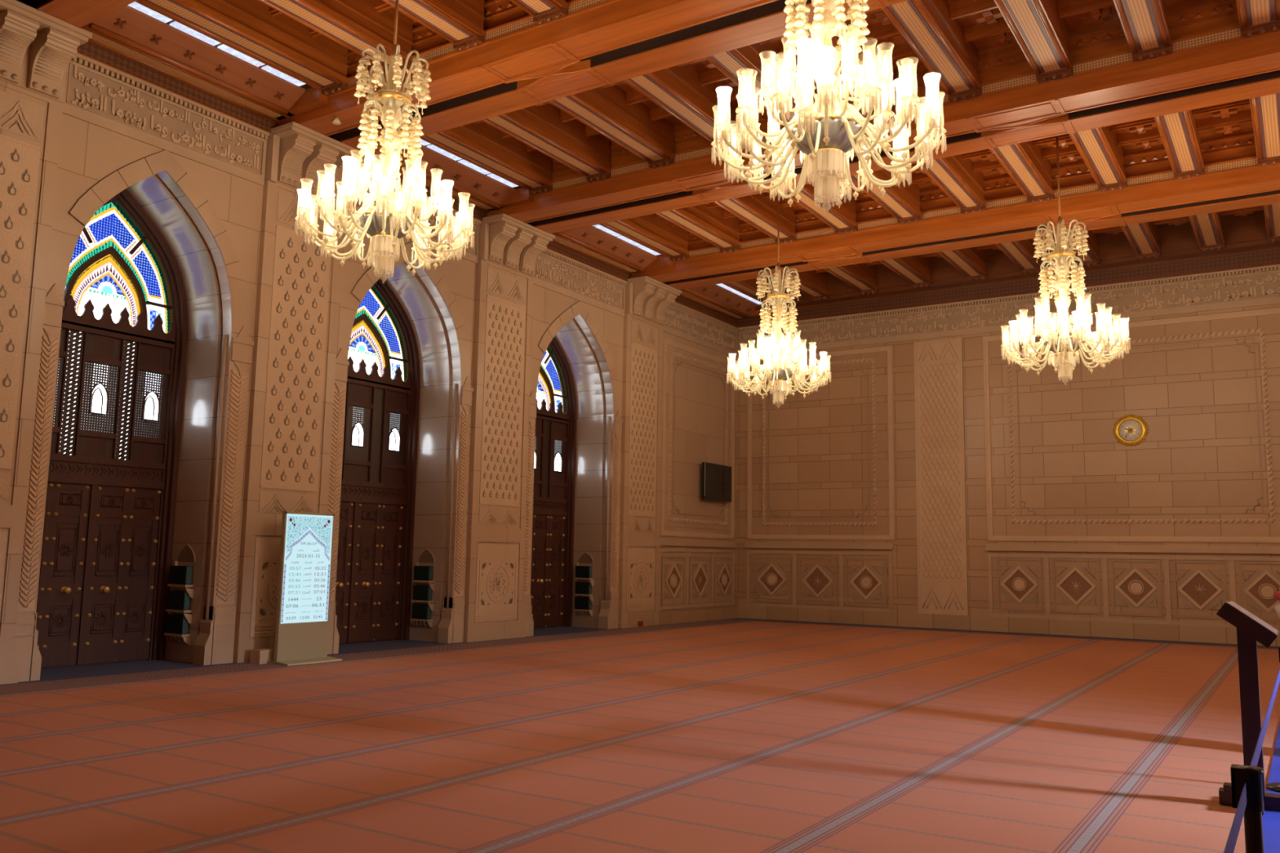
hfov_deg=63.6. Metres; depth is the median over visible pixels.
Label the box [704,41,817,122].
joist
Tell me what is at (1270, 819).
covering
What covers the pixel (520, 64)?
ceiling beam
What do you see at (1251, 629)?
stand
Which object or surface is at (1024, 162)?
joist
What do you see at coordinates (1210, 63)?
ceiling beam
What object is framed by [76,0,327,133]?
ceiling light panel
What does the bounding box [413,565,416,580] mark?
book
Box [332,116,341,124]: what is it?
ceiling speaker
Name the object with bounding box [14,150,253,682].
arch surround
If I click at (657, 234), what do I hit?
joist
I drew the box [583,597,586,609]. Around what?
book
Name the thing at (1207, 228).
joist
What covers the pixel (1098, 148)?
joist
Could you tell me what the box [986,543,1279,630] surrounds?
dado
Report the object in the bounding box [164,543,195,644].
niche
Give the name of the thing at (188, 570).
book
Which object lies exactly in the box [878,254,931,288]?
joist
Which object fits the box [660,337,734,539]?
wall molding
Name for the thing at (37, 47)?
pilaster
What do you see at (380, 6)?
ceiling panel
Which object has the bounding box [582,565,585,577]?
book
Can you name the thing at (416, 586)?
book
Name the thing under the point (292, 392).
pilaster
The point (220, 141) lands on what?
frieze
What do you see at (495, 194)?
flower
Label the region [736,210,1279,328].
crown molding
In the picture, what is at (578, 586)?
book
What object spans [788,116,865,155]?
basin
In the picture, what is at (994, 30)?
ceiling panel
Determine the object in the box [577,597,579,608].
book
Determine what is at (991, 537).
wall molding
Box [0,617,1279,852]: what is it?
floor
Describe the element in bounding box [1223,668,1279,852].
belt
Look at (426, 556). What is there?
niche
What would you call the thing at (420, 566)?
book
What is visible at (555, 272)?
frieze
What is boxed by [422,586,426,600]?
book
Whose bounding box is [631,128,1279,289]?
ceiling beam
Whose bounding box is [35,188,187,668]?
door
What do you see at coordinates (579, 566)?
book
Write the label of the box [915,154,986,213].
joist
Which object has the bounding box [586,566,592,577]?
book
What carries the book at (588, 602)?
in the niche at (585, 557)
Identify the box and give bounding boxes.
[249,648,274,664]
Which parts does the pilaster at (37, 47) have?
arabesque panel, zigzag panel, drop lattice panel, panel, cornice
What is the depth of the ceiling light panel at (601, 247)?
20.00 m
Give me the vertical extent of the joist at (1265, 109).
0.663 m
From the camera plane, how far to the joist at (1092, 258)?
20.27 m
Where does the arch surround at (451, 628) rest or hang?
attached to the wall at (221, 298)
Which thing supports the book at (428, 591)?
in the niche at (426, 556)
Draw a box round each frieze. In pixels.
[62,53,269,186]
[344,169,481,263]
[533,248,626,316]
[662,302,738,357]
[737,264,1279,357]
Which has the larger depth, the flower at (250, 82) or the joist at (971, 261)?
the joist at (971, 261)
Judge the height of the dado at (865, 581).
1.500 m
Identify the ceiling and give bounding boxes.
[392,0,1263,272]
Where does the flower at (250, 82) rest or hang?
on the ceiling light panel at (138, 40)
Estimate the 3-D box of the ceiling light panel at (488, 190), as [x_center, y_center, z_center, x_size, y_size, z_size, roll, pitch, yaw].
[-3.079,-4.146,16.160,1.120,0.950,3.150,-4,-8,33]
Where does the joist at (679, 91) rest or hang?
attached to the ceiling
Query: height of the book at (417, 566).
0.235 m
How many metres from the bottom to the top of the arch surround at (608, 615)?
6.313 m
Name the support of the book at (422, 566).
in the niche at (426, 556)
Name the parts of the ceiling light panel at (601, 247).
sloped panel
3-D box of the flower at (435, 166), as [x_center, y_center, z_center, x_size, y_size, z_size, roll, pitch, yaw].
[-3.129,-3.988,15.893,0.106,0.075,0.109,-4,-8,33]
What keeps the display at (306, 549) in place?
on the floor
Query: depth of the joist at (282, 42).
12.43 m
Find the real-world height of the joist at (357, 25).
0.663 m
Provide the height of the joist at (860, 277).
0.663 m
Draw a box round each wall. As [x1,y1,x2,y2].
[17,62,735,662]
[734,267,1279,626]
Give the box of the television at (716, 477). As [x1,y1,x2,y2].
[702,462,732,502]
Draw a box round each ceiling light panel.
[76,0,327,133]
[358,137,533,221]
[546,223,672,281]
[675,283,773,327]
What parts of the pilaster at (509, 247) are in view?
arabesque panel, zigzag panel, drop lattice panel, panel, cornice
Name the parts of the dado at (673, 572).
diamond panel, diamond panel, diamond panel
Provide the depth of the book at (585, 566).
20.53 m
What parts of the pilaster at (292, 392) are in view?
arabesque panel, zigzag panel, drop lattice panel, panel, cornice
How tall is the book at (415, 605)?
0.235 m
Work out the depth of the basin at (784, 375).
17.42 m
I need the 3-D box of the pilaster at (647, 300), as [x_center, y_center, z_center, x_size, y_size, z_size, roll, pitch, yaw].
[0.239,0.546,21.370,0.550,7.095,1.474,-4,-8,33]
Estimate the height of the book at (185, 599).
0.235 m
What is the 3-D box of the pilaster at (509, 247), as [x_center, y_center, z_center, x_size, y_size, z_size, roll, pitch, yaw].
[-2.182,0.042,17.642,0.550,7.095,1.475,-4,-8,33]
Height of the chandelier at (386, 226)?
3.950 m
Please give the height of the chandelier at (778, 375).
3.950 m
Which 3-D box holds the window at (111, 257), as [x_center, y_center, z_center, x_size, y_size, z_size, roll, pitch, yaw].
[-6.748,-2.099,13.158,0.070,1.803,2.098,-4,-8,33]
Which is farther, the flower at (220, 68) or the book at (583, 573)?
the book at (583, 573)
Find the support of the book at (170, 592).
in the niche at (186, 554)
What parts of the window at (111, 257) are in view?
ring pane, fan pane, ring pane, ring pane, corner pane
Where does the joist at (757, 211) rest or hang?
attached to the ceiling
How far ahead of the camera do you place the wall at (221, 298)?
16.80 m
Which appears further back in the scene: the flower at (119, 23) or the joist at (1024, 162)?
the joist at (1024, 162)
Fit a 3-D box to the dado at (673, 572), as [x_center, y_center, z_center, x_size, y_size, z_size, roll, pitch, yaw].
[1.336,3.316,23.251,0.075,1.500,3.500,-4,-8,33]
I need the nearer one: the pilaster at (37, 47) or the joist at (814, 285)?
the pilaster at (37, 47)
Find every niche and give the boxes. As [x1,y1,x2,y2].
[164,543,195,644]
[410,548,435,627]
[573,551,593,616]
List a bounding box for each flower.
[114,17,126,28]
[150,34,162,44]
[183,49,195,59]
[215,64,226,73]
[245,78,256,87]
[274,91,284,99]
[432,164,440,170]
[453,173,461,180]
[473,182,480,189]
[492,191,499,197]
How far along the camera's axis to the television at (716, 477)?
23.82 m
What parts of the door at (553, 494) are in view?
square panel, lattice panel, square panel, knob, carved rail, transom frame, square panel, lattice panel, square panel, frame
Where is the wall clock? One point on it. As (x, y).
(1130, 430)
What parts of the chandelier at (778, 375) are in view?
bulb, bulb, bulb, bulb, arm, bulb, arm, arm, arm, bulb, arm, arm, arm, arm, bulb, bulb, arm, arm, arm, arm, bulb, bulb, arm, arm, bulb, bulb, arm, hanging rod, stem, arm, arm, bulb, bulb, arm, arm, arm, arm, bulb, bulb, arm, arm, bulb, arm, bulb, arm, arm, arm, bulb, arm, bulb, bulb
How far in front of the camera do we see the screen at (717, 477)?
23.89 m
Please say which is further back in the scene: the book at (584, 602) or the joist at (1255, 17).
the book at (584, 602)
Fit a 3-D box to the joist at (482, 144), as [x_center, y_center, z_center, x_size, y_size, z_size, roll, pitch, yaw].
[-2.446,-4.326,15.773,0.420,0.663,3.130,-4,-8,33]
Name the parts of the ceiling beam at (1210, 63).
knot panel, knot panel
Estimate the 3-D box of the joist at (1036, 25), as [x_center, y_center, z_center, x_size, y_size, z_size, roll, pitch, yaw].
[4.280,-4.748,11.462,0.420,0.663,3.130,-4,-8,33]
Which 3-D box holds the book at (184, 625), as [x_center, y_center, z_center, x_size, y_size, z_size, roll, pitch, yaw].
[-5.784,2.516,13.111,0.054,0.235,0.103,-4,-8,33]
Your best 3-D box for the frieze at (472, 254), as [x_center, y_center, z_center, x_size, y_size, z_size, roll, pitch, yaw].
[-3.525,-3.290,16.294,0.075,0.730,2.955,-4,-8,33]
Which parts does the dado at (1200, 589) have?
diamond panel, diamond panel, diamond panel, diamond panel, diamond panel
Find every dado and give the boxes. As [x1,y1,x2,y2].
[658,538,737,609]
[744,542,893,612]
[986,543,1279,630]
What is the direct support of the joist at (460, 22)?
attached to the ceiling
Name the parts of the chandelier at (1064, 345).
bulb, bulb, bulb, arm, bulb, arm, arm, arm, bulb, arm, arm, arm, bulb, arm, bulb, arm, arm, arm, bulb, arm, arm, arm, bulb, arm, hanging rod, bulb, stem, arm, bulb, bulb, arm, arm, arm, arm, bulb, arm, bulb, bulb, arm, bulb, arm, arm, arm, arm, arm, arm, arm, bulb, arm, bulb, arm, bulb, bulb, arm, bulb, bulb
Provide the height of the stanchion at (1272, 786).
0.914 m
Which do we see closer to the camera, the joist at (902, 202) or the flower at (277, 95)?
the flower at (277, 95)
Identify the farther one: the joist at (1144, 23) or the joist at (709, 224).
the joist at (709, 224)
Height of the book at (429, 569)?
0.235 m
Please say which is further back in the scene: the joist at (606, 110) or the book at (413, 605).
the book at (413, 605)
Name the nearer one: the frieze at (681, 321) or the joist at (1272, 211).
the joist at (1272, 211)
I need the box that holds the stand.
[1216,600,1279,815]
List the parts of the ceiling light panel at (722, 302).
sloped panel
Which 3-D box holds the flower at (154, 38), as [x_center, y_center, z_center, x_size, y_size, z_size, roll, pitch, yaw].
[-5.637,-4.510,12.030,0.106,0.075,0.109,-4,-8,33]
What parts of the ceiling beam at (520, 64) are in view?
knot panel, knot panel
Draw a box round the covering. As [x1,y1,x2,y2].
[1262,723,1279,852]
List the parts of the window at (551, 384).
fan pane, ring pane, ring pane, corner pane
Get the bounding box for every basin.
[357,211,416,239]
[762,368,792,381]
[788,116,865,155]
[1043,337,1084,353]
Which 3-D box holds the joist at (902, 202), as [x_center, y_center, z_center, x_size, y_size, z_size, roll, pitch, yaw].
[3.892,-4.079,16.898,0.420,0.663,3.280,-4,-8,33]
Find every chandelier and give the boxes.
[294,0,475,284]
[711,0,946,213]
[726,190,831,408]
[1000,135,1130,385]
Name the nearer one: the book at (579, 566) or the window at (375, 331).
the window at (375, 331)
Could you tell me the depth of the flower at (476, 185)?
16.66 m
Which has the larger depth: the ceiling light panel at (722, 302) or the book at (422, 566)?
the ceiling light panel at (722, 302)
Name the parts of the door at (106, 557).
square panel, lattice panel, square panel, knob, square panel, lattice panel, square panel, knob, carved rail, transom frame, frame, square panel, lattice panel, square panel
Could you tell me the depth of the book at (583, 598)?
20.48 m
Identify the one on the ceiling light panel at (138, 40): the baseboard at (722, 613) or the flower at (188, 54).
the flower at (188, 54)
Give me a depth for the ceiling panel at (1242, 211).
19.71 m
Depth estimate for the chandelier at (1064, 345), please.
15.09 m
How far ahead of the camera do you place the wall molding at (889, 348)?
23.53 m
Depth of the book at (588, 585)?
20.46 m
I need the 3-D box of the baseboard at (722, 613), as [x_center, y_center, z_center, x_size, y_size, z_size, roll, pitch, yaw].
[1.329,4.226,23.117,0.112,0.260,3.586,-4,-8,33]
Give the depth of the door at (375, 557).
16.75 m
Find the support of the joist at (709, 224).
attached to the ceiling
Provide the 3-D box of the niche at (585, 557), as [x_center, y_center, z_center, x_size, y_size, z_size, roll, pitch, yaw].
[-1.120,3.134,20.582,0.400,1.280,0.123,-4,-8,33]
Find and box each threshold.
[40,658,146,668]
[338,639,395,644]
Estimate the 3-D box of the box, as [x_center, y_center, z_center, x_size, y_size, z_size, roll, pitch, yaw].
[-4.811,2.933,13.182,0.190,0.170,0.240,-4,-8,33]
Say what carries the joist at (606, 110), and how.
attached to the ceiling
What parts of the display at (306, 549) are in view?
plate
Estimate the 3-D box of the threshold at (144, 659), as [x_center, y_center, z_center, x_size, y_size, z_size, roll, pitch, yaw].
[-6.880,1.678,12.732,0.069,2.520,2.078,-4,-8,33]
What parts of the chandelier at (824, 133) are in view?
bulb, lamp shade, bulb, lamp shade, bulb, bulb, bulb, lamp shade, bulb, lamp shade, bulb, arm, bulb, bulb, arm, arm, arm, lamp shade, bulb, arm, bulb, arm, arm, arm, bulb, arm, lamp shade, bulb, bulb, arm, bulb, lamp shade, bulb, arm, arm, arm, arm, arm, arm, lamp shade, bulb, lamp shade, bulb, arm, arm, lamp shade, bulb, arm, stem, lamp shade, bulb, arm, arm, bulb, arm, arm, arm, lamp shade, bulb, arm, lamp shade, bulb, arm, arm, arm, bulb, arm, arm, arm, bulb, lamp shade, lamp shade, bulb, arm, arm, arm, arm, bulb, arm, lamp shade, bulb, lamp shade, bulb, arm, arm, arm, bulb, bulb, bulb, lamp shade, bulb, arm, lamp shade, bulb, lamp shade, bulb, lamp shade, bulb, lamp shade, bulb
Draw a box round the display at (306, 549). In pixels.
[267,511,342,666]
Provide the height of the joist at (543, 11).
0.663 m
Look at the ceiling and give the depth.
13.91 m
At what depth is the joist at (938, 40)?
12.21 m
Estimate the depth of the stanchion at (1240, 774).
2.70 m
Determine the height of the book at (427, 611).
0.235 m
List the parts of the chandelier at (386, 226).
bulb, bulb, bulb, bulb, lamp shade, bulb, arm, bulb, bulb, lamp shade, arm, arm, arm, bulb, arm, arm, arm, bulb, arm, bulb, arm, lamp shade, lamp shade, bulb, arm, arm, bulb, arm, arm, arm, arm, bulb, arm, arm, bulb, lamp shade, arm, arm, bulb, lamp shade, arm, arm, stem, hanging rod, bulb, arm, lamp shade, bulb, arm, arm, arm, bulb, arm, arm, bulb, lamp shade, arm, bulb, bulb, arm, lamp shade, arm, bulb, arm, bulb, arm, arm, arm, arm, bulb, arm, lamp shade, arm, bulb, arm, bulb, lamp shade, bulb, bulb, lamp shade, bulb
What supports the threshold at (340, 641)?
attached to the wall at (221, 298)
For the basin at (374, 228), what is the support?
in the chandelier at (386, 226)
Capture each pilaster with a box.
[0,0,92,684]
[232,121,366,662]
[463,213,555,642]
[617,275,681,628]
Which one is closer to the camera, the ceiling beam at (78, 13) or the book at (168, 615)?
the ceiling beam at (78, 13)
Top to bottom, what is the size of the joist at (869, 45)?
0.663 m
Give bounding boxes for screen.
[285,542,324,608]
[706,465,730,497]
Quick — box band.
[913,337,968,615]
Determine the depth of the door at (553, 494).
20.64 m
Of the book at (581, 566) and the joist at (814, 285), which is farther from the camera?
the joist at (814, 285)
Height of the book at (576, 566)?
0.235 m
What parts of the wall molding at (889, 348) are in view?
rope moulding, moulding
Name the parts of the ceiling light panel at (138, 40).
sloped panel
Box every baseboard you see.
[658,606,737,625]
[737,604,1279,646]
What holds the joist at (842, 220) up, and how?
attached to the ceiling
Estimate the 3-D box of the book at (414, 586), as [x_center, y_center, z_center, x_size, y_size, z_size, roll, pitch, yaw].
[-3.667,2.723,16.920,0.052,0.235,0.103,-4,-8,33]
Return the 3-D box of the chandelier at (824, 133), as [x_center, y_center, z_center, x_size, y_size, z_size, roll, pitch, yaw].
[1.453,-3.571,8.087,1.746,3.950,1.746,1,-7,-1]
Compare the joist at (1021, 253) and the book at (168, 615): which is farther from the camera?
the joist at (1021, 253)
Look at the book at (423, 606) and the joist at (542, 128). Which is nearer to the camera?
the joist at (542, 128)
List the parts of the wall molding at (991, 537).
moulding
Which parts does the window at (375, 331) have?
fan pane, ring pane, ring pane, corner pane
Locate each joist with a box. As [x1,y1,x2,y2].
[137,0,348,95]
[258,0,413,72]
[382,0,485,52]
[421,121,553,195]
[481,103,611,182]
[510,0,568,25]
[548,84,675,168]
[600,213,689,261]
[623,64,745,152]
[654,203,741,253]
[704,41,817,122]
[714,192,796,244]
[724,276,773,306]
[773,270,829,301]
[783,182,857,234]
[794,19,899,119]
[822,262,878,294]
[846,168,922,224]
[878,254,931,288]
[881,0,982,102]
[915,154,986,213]
[937,246,986,281]
[990,140,1054,203]
[994,0,1073,83]
[995,238,1042,274]
[1064,230,1100,266]
[1068,125,1127,191]
[1113,0,1172,62]
[1120,221,1160,259]
[1153,109,1204,179]
[1188,211,1224,251]
[1236,0,1279,37]
[1248,93,1279,165]
[1263,203,1279,243]
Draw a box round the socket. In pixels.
[637,621,643,626]
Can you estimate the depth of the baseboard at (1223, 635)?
21.23 m
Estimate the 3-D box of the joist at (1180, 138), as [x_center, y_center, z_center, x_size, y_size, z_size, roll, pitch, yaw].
[7.566,-4.309,14.543,0.420,0.663,3.280,-4,-8,33]
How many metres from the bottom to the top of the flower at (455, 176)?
0.075 m
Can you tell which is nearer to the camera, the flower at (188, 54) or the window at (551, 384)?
the flower at (188, 54)
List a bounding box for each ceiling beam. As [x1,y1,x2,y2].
[16,0,137,27]
[276,0,908,150]
[487,0,1279,233]
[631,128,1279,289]
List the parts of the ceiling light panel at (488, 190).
sloped panel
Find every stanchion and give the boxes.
[1230,764,1263,852]
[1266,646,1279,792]
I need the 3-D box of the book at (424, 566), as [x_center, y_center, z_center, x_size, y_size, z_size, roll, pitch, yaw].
[-3.472,2.393,16.837,0.052,0.235,0.103,-4,-8,33]
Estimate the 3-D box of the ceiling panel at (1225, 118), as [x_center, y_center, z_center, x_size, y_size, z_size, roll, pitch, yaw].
[6.778,-4.506,15.081,15.925,0.169,2.960,-4,-8,33]
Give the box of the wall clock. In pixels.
[1112,414,1148,446]
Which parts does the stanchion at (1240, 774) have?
post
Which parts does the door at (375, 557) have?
knob, square panel, lattice panel, square panel, knob, carved rail, transom frame, square panel, lattice panel, square panel, frame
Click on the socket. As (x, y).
(639, 623)
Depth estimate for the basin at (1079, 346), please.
14.99 m
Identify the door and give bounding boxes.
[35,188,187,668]
[335,277,420,644]
[530,337,577,628]
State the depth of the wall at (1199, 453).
21.20 m
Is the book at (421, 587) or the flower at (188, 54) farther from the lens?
the book at (421, 587)
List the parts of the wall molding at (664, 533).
moulding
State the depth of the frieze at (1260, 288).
21.80 m
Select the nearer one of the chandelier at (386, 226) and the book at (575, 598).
the chandelier at (386, 226)
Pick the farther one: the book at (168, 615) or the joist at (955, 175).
the joist at (955, 175)
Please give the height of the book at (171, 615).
0.235 m
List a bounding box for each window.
[62,200,175,344]
[346,285,410,390]
[536,346,568,421]
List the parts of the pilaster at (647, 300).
arabesque panel, zigzag panel, drop lattice panel, panel, cornice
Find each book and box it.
[165,613,176,633]
[167,590,176,608]
[168,613,177,633]
[178,615,189,634]
[180,591,191,610]
[182,565,193,584]
[411,604,414,618]
[412,585,415,599]
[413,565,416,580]
[413,604,417,618]
[414,585,417,599]
[415,565,418,580]
[418,565,421,580]
[420,585,425,600]
[421,565,423,580]
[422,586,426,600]
[422,604,426,619]
[423,565,426,580]
[424,604,431,619]
[425,586,431,600]
[426,565,433,580]
[574,582,577,594]
[574,596,577,608]
[575,565,577,577]
[577,565,580,577]
[577,582,579,594]
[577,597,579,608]
[580,565,582,577]
[581,597,584,609]
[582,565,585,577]
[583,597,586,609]
[584,565,590,577]
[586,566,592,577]
[586,582,591,594]
[586,597,591,609]
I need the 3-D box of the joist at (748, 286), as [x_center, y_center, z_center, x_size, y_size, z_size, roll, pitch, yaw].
[2.325,-3.332,23.121,0.420,0.663,3.185,-4,-8,33]
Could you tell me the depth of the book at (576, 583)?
20.61 m
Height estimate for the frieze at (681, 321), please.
0.730 m
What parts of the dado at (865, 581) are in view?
diamond panel, diamond panel, diamond panel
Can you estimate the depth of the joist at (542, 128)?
15.33 m
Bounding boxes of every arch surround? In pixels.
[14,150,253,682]
[327,240,474,654]
[523,300,622,636]
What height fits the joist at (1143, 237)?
0.663 m
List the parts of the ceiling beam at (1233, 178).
knot panel, knot panel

